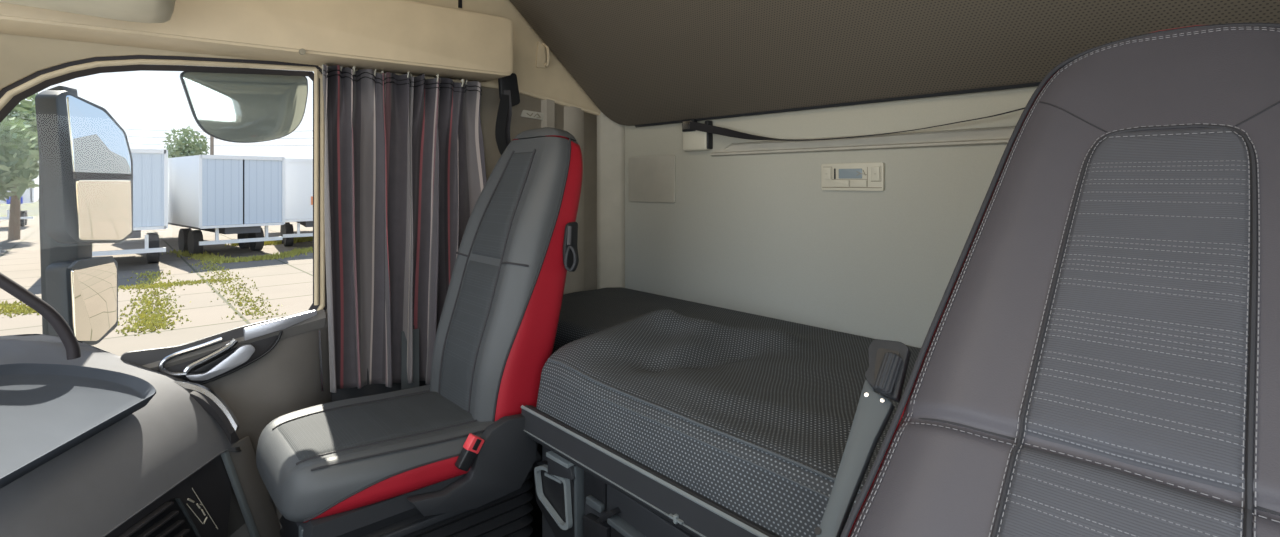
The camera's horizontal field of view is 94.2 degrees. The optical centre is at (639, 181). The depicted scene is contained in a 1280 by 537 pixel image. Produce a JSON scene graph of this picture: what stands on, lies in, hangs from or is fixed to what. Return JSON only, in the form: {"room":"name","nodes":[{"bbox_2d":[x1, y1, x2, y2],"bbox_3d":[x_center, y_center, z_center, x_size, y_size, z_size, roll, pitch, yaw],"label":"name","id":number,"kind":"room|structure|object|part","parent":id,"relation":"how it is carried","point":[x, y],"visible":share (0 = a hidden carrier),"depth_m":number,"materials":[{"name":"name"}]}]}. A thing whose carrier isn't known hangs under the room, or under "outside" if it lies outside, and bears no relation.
{"room":"vehicle interior","nodes":[
{"label":"vehicle interior","id":0,"kind":"room"},
{"bbox_2d":[0,334,280,536],"bbox_3d":[-1.362,0.891,0.875,0.801,1.098,1.787,0,0,-3],"label":"dashboard","id":1,"kind":"object","parent":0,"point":[168,468],"visible":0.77,"depth_m":1.29,"materials":[{"name":"grey plastic"}]},
{"bbox_2d":[0,273,80,359],"bbox_3d":[-1.239,0.258,1.199,0.164,0.223,0.022,0,0,-42],"label":"handle","id":2,"kind":"object","parent":1,"relation":"attached to","point":[70,342],"visible":1,"depth_m":1.22,"materials":[{"name":"black plastic"}]},
{"bbox_2d":[0,363,155,488],"bbox_3d":[-1.121,0.408,1.059,0.207,0.158,0.509,0,0,-11],"label":"tray","id":3,"kind":"object","parent":1,"relation":"on","point":[47,410],"visible":1,"depth_m":1.13,"materials":[{"name":"grey plastic"}]},
{"bbox_2d":[118,498,200,536],"bbox_3d":[-1.011,0.827,1.247,0.187,0.290,0.231,0,0,-42],"label":"air vent","id":4,"kind":"object","parent":1,"relation":"attached to","point":[165,517],"depth_m":1.27,"materials":[{"name":"black plastic"}]},
{"bbox_3d":[-1.134,1.042,0.744,0.300,0.795,1.500,0,0,-4],"label":"panel","id":5,"kind":"part","parent":1,"relation":"part of","materials":[{"name":"black plastic"}]},
{"bbox_2d":[317,78,596,308],"bbox_3d":[-0.546,0.552,2.153,1.130,1.795,0.030,0,0,-42],"label":"wall","id":6,"kind":"structure","parent":0,"point":[489,100],"depth_m":2.27,"materials":[{"name":"beige plastic"}]},
{"bbox_2d":[0,34,330,536],"bbox_3d":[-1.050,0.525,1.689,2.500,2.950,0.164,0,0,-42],"label":"door","id":7,"kind":"structure","parent":6,"relation":"in","point":[265,371],"depth_m":1.60,"materials":[{"name":"beige plastic"}]},
{"bbox_2d":[35,85,132,344],"bbox_3d":[-1.574,0.098,1.694,0.165,0.733,0.334,0,0,-10],"label":"mirror","id":8,"kind":"object","parent":7,"relation":"attached to","point":[86,160],"visible":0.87,"depth_m":1.62,"materials":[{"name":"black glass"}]},
{"bbox_3d":[-1.618,0.094,1.678,0.106,0.725,0.060,0,0,-42],"label":"arm","id":9,"kind":"part","parent":8,"relation":"part of","materials":[{"name":"grey plastic"}]},
{"bbox_3d":[-1.514,0.336,1.651,0.051,0.229,0.202,0,0,-10],"label":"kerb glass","id":10,"kind":"part","parent":8,"relation":"part of","materials":[{"name":"mirror"}]},
{"bbox_3d":[-1.517,-0.121,1.674,0.006,0.210,0.257,0,0,-12],"label":"glass","id":11,"kind":"part","parent":8,"relation":"part of","materials":[{"name":"mirror"}]},
{"bbox_3d":[-1.525,0.084,1.697,0.042,0.179,0.239,0,0,-8],"label":"wide glass","id":12,"kind":"part","parent":8,"relation":"part of","materials":[{"name":"mirror"}]},
{"bbox_3d":[-1.311,0.095,1.420,1.020,0.864,0.010,0,0,-42],"label":"frame trim","id":13,"kind":"part","parent":7,"relation":"part of","materials":[{"name":"beige plastic"}]},
{"bbox_3d":[-1.108,0.448,1.538,0.118,0.074,0.016,0,0,-42],"label":"handle","id":14,"kind":"part","parent":7,"relation":"part of","materials":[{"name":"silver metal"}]},
{"bbox_3d":[-1.095,0.472,1.556,0.148,0.074,0.018,0,0,-42],"label":"handle","id":15,"kind":"part","parent":7,"relation":"part of","materials":[{"name":"silver metal"}]},
{"bbox_3d":[-1.093,0.455,1.578,0.262,0.155,0.007,0,0,-42],"label":"bezel trim","id":16,"kind":"part","parent":7,"relation":"part of","materials":[{"name":"black plastic"}]},
{"bbox_2d":[180,71,307,142],"bbox_3d":[-1.129,-0.284,1.715,0.311,0.343,0.119,0,0,-42],"label":"mirror","id":17,"kind":"object","parent":7,"relation":"attached to","point":[230,107],"visible":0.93,"depth_m":1.70,"materials":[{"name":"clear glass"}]},
{"bbox_3d":[-1.452,1.005,1.351,1.350,0.890,0.010,0,0,-42],"label":"panel","id":18,"kind":"part","parent":7,"relation":"part of","materials":[{"name":"grey plastic"}]},
{"bbox_3d":[-1.424,0.670,1.320,1.350,0.600,0.020,0,0,-42],"label":"panel","id":19,"kind":"part","parent":7,"relation":"part of","materials":[{"name":"grey plastic"}]},
{"bbox_2d":[0,0,512,81],"bbox_3d":[-0.998,-0.432,1.565,1.412,0.219,0.178,0,0,-42],"label":"overhead trim panel","id":20,"kind":"object","parent":6,"relation":"attached to","point":[393,36],"visible":1,"depth_m":1.59,"materials":[{"name":"beige plastic"}]},
{"bbox_2d":[314,69,318,304],"bbox_3d":[-0.948,0.015,1.743,0.011,0.690,0.011,0,0,-20],"label":"door frame","id":21,"kind":"structure","parent":6,"relation":"attached to","point":[316,71],"depth_m":1.74,"materials":[{"name":"beige plastic"}]},
{"bbox_2d":[331,325,541,536],"bbox_3d":[-0.582,0.955,2.085,0.975,0.990,0.021,0,0,-42],"label":"trim","id":22,"kind":"structure","parent":6,"relation":"attached to","point":[369,389],"depth_m":1.88,"materials":[{"name":"black plastic"}]},
{"bbox_2d":[458,0,461,7],"bbox_3d":[-0.620,-0.670,2.049,0.012,0.140,0.007,0,0,-42],"label":"grille slot","id":23,"kind":"object","parent":6,"relation":"attached to","point":[459,1],"visible":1,"depth_m":2.05,"materials":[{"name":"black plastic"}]},
{"bbox_2d":[401,73,519,389],"bbox_3d":[-0.582,0.227,1.963,0.398,1.208,0.061,0,0,-33],"label":"belt","id":24,"kind":"object","parent":6,"relation":"attached to","point":[509,96],"visible":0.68,"depth_m":2.01,"materials":[{"name":"black fabric"}]},
{"bbox_2d":[352,0,600,114],"bbox_3d":[-0.537,-0.802,2.143,1.130,1.085,0.036,0,0,-42],"label":"trim","id":25,"kind":"structure","parent":6,"relation":"attached to","point":[553,82],"depth_m":2.23,"materials":[{"name":"beige plastic"}]},
{"bbox_2d":[521,110,543,119],"bbox_3d":[-0.402,-0.254,2.254,0.111,0.032,0.008,0,0,-42],"label":"label plate","id":26,"kind":"object","parent":6,"relation":"attached to","point":[525,113],"visible":1,"depth_m":2.25,"materials":[{"name":"grey plastic"}]},
{"bbox_2d":[536,42,549,67],"bbox_3d":[-0.365,-0.483,2.253,0.044,0.099,0.042,0,0,-42],"label":"coat hook","id":27,"kind":"object","parent":6,"relation":"attached to","point":[542,48],"visible":0.97,"depth_m":2.26,"materials":[{"name":"beige plastic"}]},
{"bbox_3d":[-0.357,-0.484,2.260,0.040,0.097,0.013,0,0,43],"label":"hook arm","id":28,"kind":"part","parent":27,"relation":"part of","materials":[{"name":"beige plastic"}]},
{"bbox_2d":[541,99,583,293],"bbox_3d":[-0.299,0.291,2.346,0.205,1.218,0.014,0,0,-42],"label":"trim","id":29,"kind":"structure","parent":6,"relation":"attached to","point":[573,116],"depth_m":2.38,"materials":[{"name":"beige plastic"}]},
{"bbox_2d":[597,109,624,288],"bbox_3d":[-0.121,0.525,2.459,0.117,1.850,0.013,0,0,1],"label":"trim","id":30,"kind":"structure","parent":6,"relation":"attached to","point":[610,134],"depth_m":2.45,"materials":[{"name":"beige plastic"}]},
{"bbox_2d":[625,86,1037,347],"bbox_3d":[0.709,0.265,1.641,0.050,2.370,2.530,0,0,-42],"label":"wall","id":31,"kind":"structure","parent":0,"point":[760,235],"depth_m":1.79,"materials":[{"name":"beige plastic"}]},
{"bbox_2d":[629,155,675,202],"bbox_3d":[0.044,-0.012,2.336,0.007,0.182,0.264,0,0,-42],"label":"access cover","id":32,"kind":"object","parent":31,"relation":"attached to","point":[651,178],"visible":1,"depth_m":2.33,"materials":[{"name":"plastic"}]},
{"bbox_2d":[682,119,712,150],"bbox_3d":[0.200,-0.169,2.132,0.047,0.113,0.123,0,0,-42],"label":"anchor","id":33,"kind":"object","parent":31,"relation":"attached to","point":[693,140],"visible":0.94,"depth_m":2.12,"materials":[{"name":"beige plastic"}]},
{"bbox_3d":[0.169,-0.204,2.136,0.006,0.030,0.043,0,0,-42],"label":"buckle plate","id":34,"kind":"part","parent":33,"relation":"part of","materials":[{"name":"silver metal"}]},
{"bbox_3d":[0.242,-0.166,2.100,0.027,0.100,0.018,0,0,-42],"label":"plate","id":35,"kind":"part","parent":33,"relation":"part of","materials":[{"name":"black plastic"}]},
{"bbox_2d":[690,107,1024,140],"bbox_3d":[0.571,-0.170,1.691,0.056,0.095,1.161,0,0,-41],"label":"strap","id":36,"kind":"object","parent":33,"relation":"attached to","point":[697,126],"visible":0.91,"depth_m":1.93,"materials":[{"name":"black fabric"}]},
{"bbox_2d":[821,162,884,190],"bbox_3d":[0.607,-0.015,1.707,0.014,0.079,0.190,0,0,-42],"label":"control panel","id":37,"kind":"object","parent":31,"relation":"attached to","point":[841,176],"visible":1,"depth_m":1.70,"materials":[{"name":"beige plastic"}]},
{"bbox_2d":[710,126,1014,156],"bbox_3d":[0.852,-0.112,1.435,0.014,0.043,1.792,0,0,-42],"label":"trim","id":38,"kind":"structure","parent":31,"relation":"attached to","point":[989,135],"depth_m":1.64,"materials":[{"name":"grey plastic"}]},
{"bbox_2d":[510,0,1279,126],"bbox_3d":[0.420,-0.556,1.397,0.694,0.676,2.315,0,0,-42],"label":"bunk","id":39,"kind":"object","parent":31,"relation":"attached to","point":[642,63],"visible":1,"depth_m":1.60,"materials":[{"name":"fabric"}]},
{"bbox_3d":[-0.216,1.475,0.808,2.560,0.050,2.530,0,0,-42],"label":"floor","id":40,"kind":"structure","parent":0,"visible":0},
{"bbox_2d":[256,127,582,536],"bbox_3d":[-0.516,0.646,1.522,0.745,1.608,0.490,0,0,-42],"label":"passenger seat","id":41,"kind":"object","parent":40,"relation":"on","point":[450,456],"visible":0.98,"depth_m":1.46,"materials":[{"name":"grey leather"}]},
{"bbox_3d":[-0.674,0.745,1.193,0.015,0.110,0.025,0,0,-42],"label":"slide lever","id":42,"kind":"part","parent":41,"relation":"part of","materials":[{"name":"grey paint"}]},
{"bbox_2d":[256,385,495,521],"bbox_3d":[-0.617,0.629,1.449,0.498,0.131,0.453,0,0,-42],"label":"cushion","id":43,"kind":"object","parent":41,"relation":"on","point":[365,458],"depth_m":1.30,"materials":[{"name":"grey leather"}]},
{"bbox_3d":[-0.490,0.642,1.276,0.405,0.067,0.038,0,0,-34],"label":"red panel","id":44,"kind":"part","parent":41,"relation":"part of","materials":[{"name":"leather"}]},
{"bbox_3d":[-0.485,0.745,1.286,0.440,0.016,0.012,0,0,-42],"label":"rail","id":45,"kind":"part","parent":41,"relation":"part of","materials":[{"name":"black plastic"}]},
{"bbox_3d":[-0.373,0.275,1.669,0.336,0.866,0.394,0,0,-42],"label":"backrest","id":46,"kind":"part","parent":41,"relation":"part of","materials":[{"name":"grey leather"}]},
{"bbox_3d":[-0.270,0.254,1.576,0.306,0.766,0.126,0,0,-42],"label":"red panel","id":47,"kind":"part","parent":41,"relation":"part of","materials":[{"name":"leather"}]},
{"bbox_3d":[-0.178,0.196,1.523,0.032,0.066,0.018,0,0,-10],"label":"recline lever","id":48,"kind":"part","parent":41,"relation":"part of","materials":[{"name":"black plastic"}]},
{"bbox_2d":[521,405,780,536],"bbox_3d":[0.593,0.995,1.082,0.851,0.910,1.735,0,0,-42],"label":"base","id":49,"kind":"object","parent":40,"relation":"on","point":[585,487],"visible":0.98,"depth_m":1.23,"materials":[{"name":"black plastic"}]},
{"bbox_3d":[-0.098,0.674,1.300,0.006,0.072,0.075,0,0,-42],"label":"recess plate","id":50,"kind":"part","parent":49,"relation":"part of","materials":[{"name":"black plastic"}]},
{"bbox_3d":[-0.090,0.782,1.281,0.020,0.117,0.084,0,0,-42],"label":"drawer","id":51,"kind":"part","parent":49,"relation":"part of","materials":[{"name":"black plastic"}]},
{"bbox_3d":[-0.011,0.752,1.193,0.020,0.113,0.127,0,0,-42],"label":"drawer","id":52,"kind":"part","parent":49,"relation":"part of","materials":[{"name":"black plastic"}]},
{"bbox_3d":[-0.015,0.701,1.190,0.030,0.019,0.127,0,0,-42],"label":"handle","id":53,"kind":"part","parent":49,"relation":"part of","materials":[{"name":"grey paint"}]},
{"bbox_3d":[0.022,0.696,1.166,0.008,0.116,0.251,0,0,-42],"label":"locker door","id":54,"kind":"part","parent":49,"relation":"part of","materials":[{"name":"black plastic"}]},
{"bbox_2d":[536,287,920,536],"bbox_3d":[0.387,0.479,1.341,0.822,0.230,2.355,0,0,-42],"label":"mattress","id":55,"kind":"object","parent":49,"relation":"on","point":[752,414],"visible":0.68,"depth_m":1.26,"materials":[{"name":"fabric"}]},
{"bbox_2d":[814,23,1279,536],"bbox_3d":[0.324,0.622,0.463,1.101,1.656,0.495,0,0,-42],"label":"seat","id":56,"kind":"object","parent":40,"relation":"on","point":[1099,354],"visible":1,"depth_m":0.62,"materials":[{"name":"grey leather"}]},
{"bbox_3d":[0.303,0.234,0.727,0.046,0.048,0.022,0,0,-42],"label":"ribbed knob","id":57,"kind":"part","parent":56,"relation":"part of","materials":[{"name":"black plastic"}]},
{"bbox_3d":[-0.857,-0.357,1.759,0.880,0.010,0.028,0,0,-42],"label":"rail","id":58,"kind":"object","parent":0,"visible":0},
{"bbox_2d":[322,64,486,392],"bbox_3d":[-0.699,0.146,1.846,0.505,1.010,0.186,0,0,-42],"label":"curtain","id":59,"kind":"object","parent":58,"relation":"hanging from","point":[405,169],"visible":0.9,"depth_m":1.86,"materials":[{"name":"fabric"}]},
{"bbox_3d":[-0.731,-0.311,1.876,0.498,0.044,0.087,0,0,-42],"label":"gathering cord","id":60,"kind":"part","parent":59,"relation":"part of","materials":[{"name":"grey fabric"}]},
{"label":"outside","id":61,"kind":"structure","parent":0,"visible":0},
{"bbox_2d":[0,199,312,355],"bbox_3d":[-26.025,2.900,43.849,200.000,0.001,180.000,0,0,-42],"label":"ground","id":62,"kind":"structure","parent":61,"point":[288,281],"depth_m":17.52,"materials":[{"name":"concrete"}]},
{"bbox_2d":[0,178,36,225],"bbox_3d":[-42.069,1.217,37.558,5.600,3.354,4.024,0,0,-42],"label":"box trailer","id":63,"kind":"object","parent":62,"relation":"on","point":[30,195],"visible":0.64,"depth_m":37.91,"materials":[{"name":"metal"}]},
{"bbox_3d":[-39.795,0.445,37.047,2.585,1.550,0.040,0,0,-42],"label":"door","id":64,"kind":"part","parent":63,"relation":"part of","materials":[{"name":"white metal"}]},
{"bbox_3d":[-40.790,0.435,36.138,5.600,1.790,0.100,0,0,-42],"label":"door frame","id":65,"kind":"part","parent":63,"relation":"part of","materials":[{"name":"white metal"}]},
{"bbox_2d":[0,117,38,201],"bbox_3d":[-28.975,-0.371,26.018,3.950,6.562,3.956,0,0,5],"label":"tree","id":66,"kind":"object","parent":62,"relation":"on","point":[10,158],"visible":0.99,"depth_m":26.55,"materials":[{"name":"green plant"}]},
{"bbox_2d":[0,301,38,317],"bbox_3d":[-14.271,2.858,13.706,2.852,0.084,1.381,0,0,35],"label":"weeds","id":67,"kind":"object","parent":62,"relation":"on","point":[9,307],"visible":0.77,"depth_m":13.42,"materials":[{"name":"green plant"}]},
{"bbox_2d":[1,93,38,239],"bbox_3d":[-31.599,-1.075,29.953,3.684,7.969,3.898,0,0,-42],"label":"tree","id":68,"kind":"object","parent":62,"relation":"on","point":[26,109],"visible":0.25,"depth_m":29.84,"materials":[{"name":"green plant"}]},
{"bbox_3d":[-31.599,-2.161,29.953,3.684,5.798,3.898,0,0,-42],"label":"crown","id":69,"kind":"part","parent":68,"relation":"part of","materials":[{"name":"green plant"}]},
{"bbox_2d":[92,148,167,262],"bbox_3d":[-18.794,0.902,21.405,2.732,3.984,6.077,0,0,-42],"label":"box trailer","id":70,"kind":"object","parent":62,"relation":"on","point":[150,166],"visible":0.41,"depth_m":19.70,"materials":[{"name":"metal"}]},
{"bbox_3d":[-16.394,0.255,19.558,1.176,2.430,0.040,0,0,-42],"label":"door","id":71,"kind":"part","parent":70,"relation":"part of","materials":[{"name":"white metal"}]},
{"bbox_3d":[-16.842,0.245,19.141,2.603,2.670,0.100,0,0,-42],"label":"door frame","id":72,"kind":"part","parent":70,"relation":"part of","materials":[{"name":"white metal"}]},
{"bbox_2d":[115,270,191,335],"bbox_3d":[-12.643,2.858,15.324,1.591,0.084,10.464,0,0,-42],"label":"weeds","id":73,"kind":"object","parent":62,"relation":"on","point":[146,322],"visible":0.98,"depth_m":13.31,"materials":[{"name":"green plant"}]},
{"bbox_2d":[118,276,236,291],"bbox_3d":[-13.242,2.865,16.863,3.074,0.071,1.575,0,0,-42],"label":"weeds","id":74,"kind":"object","parent":62,"relation":"on","point":[189,282],"visible":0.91,"depth_m":16.77,"materials":[{"name":"green plant"}]},
{"bbox_2d":[162,126,209,157],"bbox_3d":[-47.257,-1.514,61.939,4.181,8.847,4.412,0,0,-42],"label":"tree","id":75,"kind":"object","parent":62,"relation":"on","point":[181,149],"visible":0.47,"depth_m":61.43,"materials":[{"name":"green plant"}]},
{"bbox_2d":[210,136,213,154],"bbox_3d":[-35.966,-0.850,50.000,0.296,7.500,0.296,0,0,-19],"label":"utility pole","id":76,"kind":"object","parent":62,"relation":"on","point":[211,137],"visible":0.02,"depth_m":49.89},
{"bbox_2d":[168,155,284,254],"bbox_3d":[-20.300,0.942,27.217,13.108,3.904,2.872,0,0,40],"label":"box trailer","id":77,"kind":"object","parent":62,"relation":"on","point":[222,194],"visible":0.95,"depth_m":23.16,"materials":[{"name":"metal"}]},
{"bbox_3d":[-15.792,0.370,22.523,0.040,2.500,1.304,0,0,41],"label":"door","id":78,"kind":"part","parent":77,"relation":"part of","materials":[{"name":"white metal"}]},
{"bbox_3d":[-15.341,0.360,23.031,0.100,2.740,2.874,0,0,41],"label":"door frame","id":79,"kind":"part","parent":77,"relation":"part of","materials":[{"name":"white metal"}]},
{"bbox_3d":[-14.905,0.370,23.552,0.040,2.500,1.304,0,0,41],"label":"door","id":80,"kind":"part","parent":77,"relation":"part of","materials":[{"name":"white metal"}]},
{"bbox_2d":[162,246,312,263],"bbox_3d":[-16.154,2.811,23.217,6.148,0.178,4.508,0,0,-9],"label":"weeds","id":81,"kind":"object","parent":62,"relation":"on","point":[213,258],"visible":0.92,"depth_m":22.62,"materials":[{"name":"green plant"}]},
{"bbox_2d":[191,260,285,320],"bbox_3d":[-11.956,2.864,17.173,1.292,0.071,12.372,0,0,-40],"label":"weeds","id":82,"kind":"object","parent":62,"relation":"on","point":[208,265],"visible":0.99,"depth_m":15.63,"materials":[{"name":"green plant"}]},
{"bbox_2d":[225,236,312,246],"bbox_3d":[-17.208,2.720,28.223,1.998,0.359,4.067,0,0,40],"label":"weeds","id":83,"kind":"object","parent":62,"relation":"on","point":[296,239],"visible":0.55,"depth_m":27.92,"materials":[{"name":"green plant"}]},
{"bbox_2d":[280,158,312,245],"bbox_3d":[-17.301,0.952,30.757,3.004,3.884,12.220,0,0,-35],"label":"box trailer","id":84,"kind":"object","parent":62,"relation":"on","point":[298,172],"visible":0.38,"depth_m":25.38,"materials":[{"name":"metal"}]},
{"bbox_3d":[-14.405,0.355,25.441,1.368,2.430,0.040,0,0,-38],"label":"door","id":85,"kind":"part","parent":84,"relation":"part of","materials":[{"name":"white metal"}]},
{"bbox_3d":[-13.838,0.345,25.871,3.012,2.670,0.100,0,0,-38],"label":"door frame","id":86,"kind":"part","parent":84,"relation":"part of","materials":[{"name":"white metal"}]},
{"bbox_3d":[-1.149,0.265,-0.032,0.050,2.370,2.410,0,0,-42],"label":"wall","id":87,"kind":"structure","parent":0,"visible":0},
{"bbox_2d":[0,0,175,22],"bbox_3d":[-1.231,-0.523,0.844,0.900,0.416,0.242,0,0,-42],"label":"bin","id":88,"kind":"object","parent":87,"relation":"attached to","point":[143,11],"visible":1,"depth_m":1.09,"materials":[{"name":"plastic"}]},
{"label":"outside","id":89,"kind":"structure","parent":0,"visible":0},
{"bbox_2d":[127,136,294,138],"bbox_3d":[-63.655,-6.425,75.001,36.561,1.994,32.928,0,0,-42],"label":"overhead wire","id":90,"kind":"object","parent":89,"point":[127,136],"visible":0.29,"depth_m":74.99,"materials":[{"name":"grey metal"}]}
]}

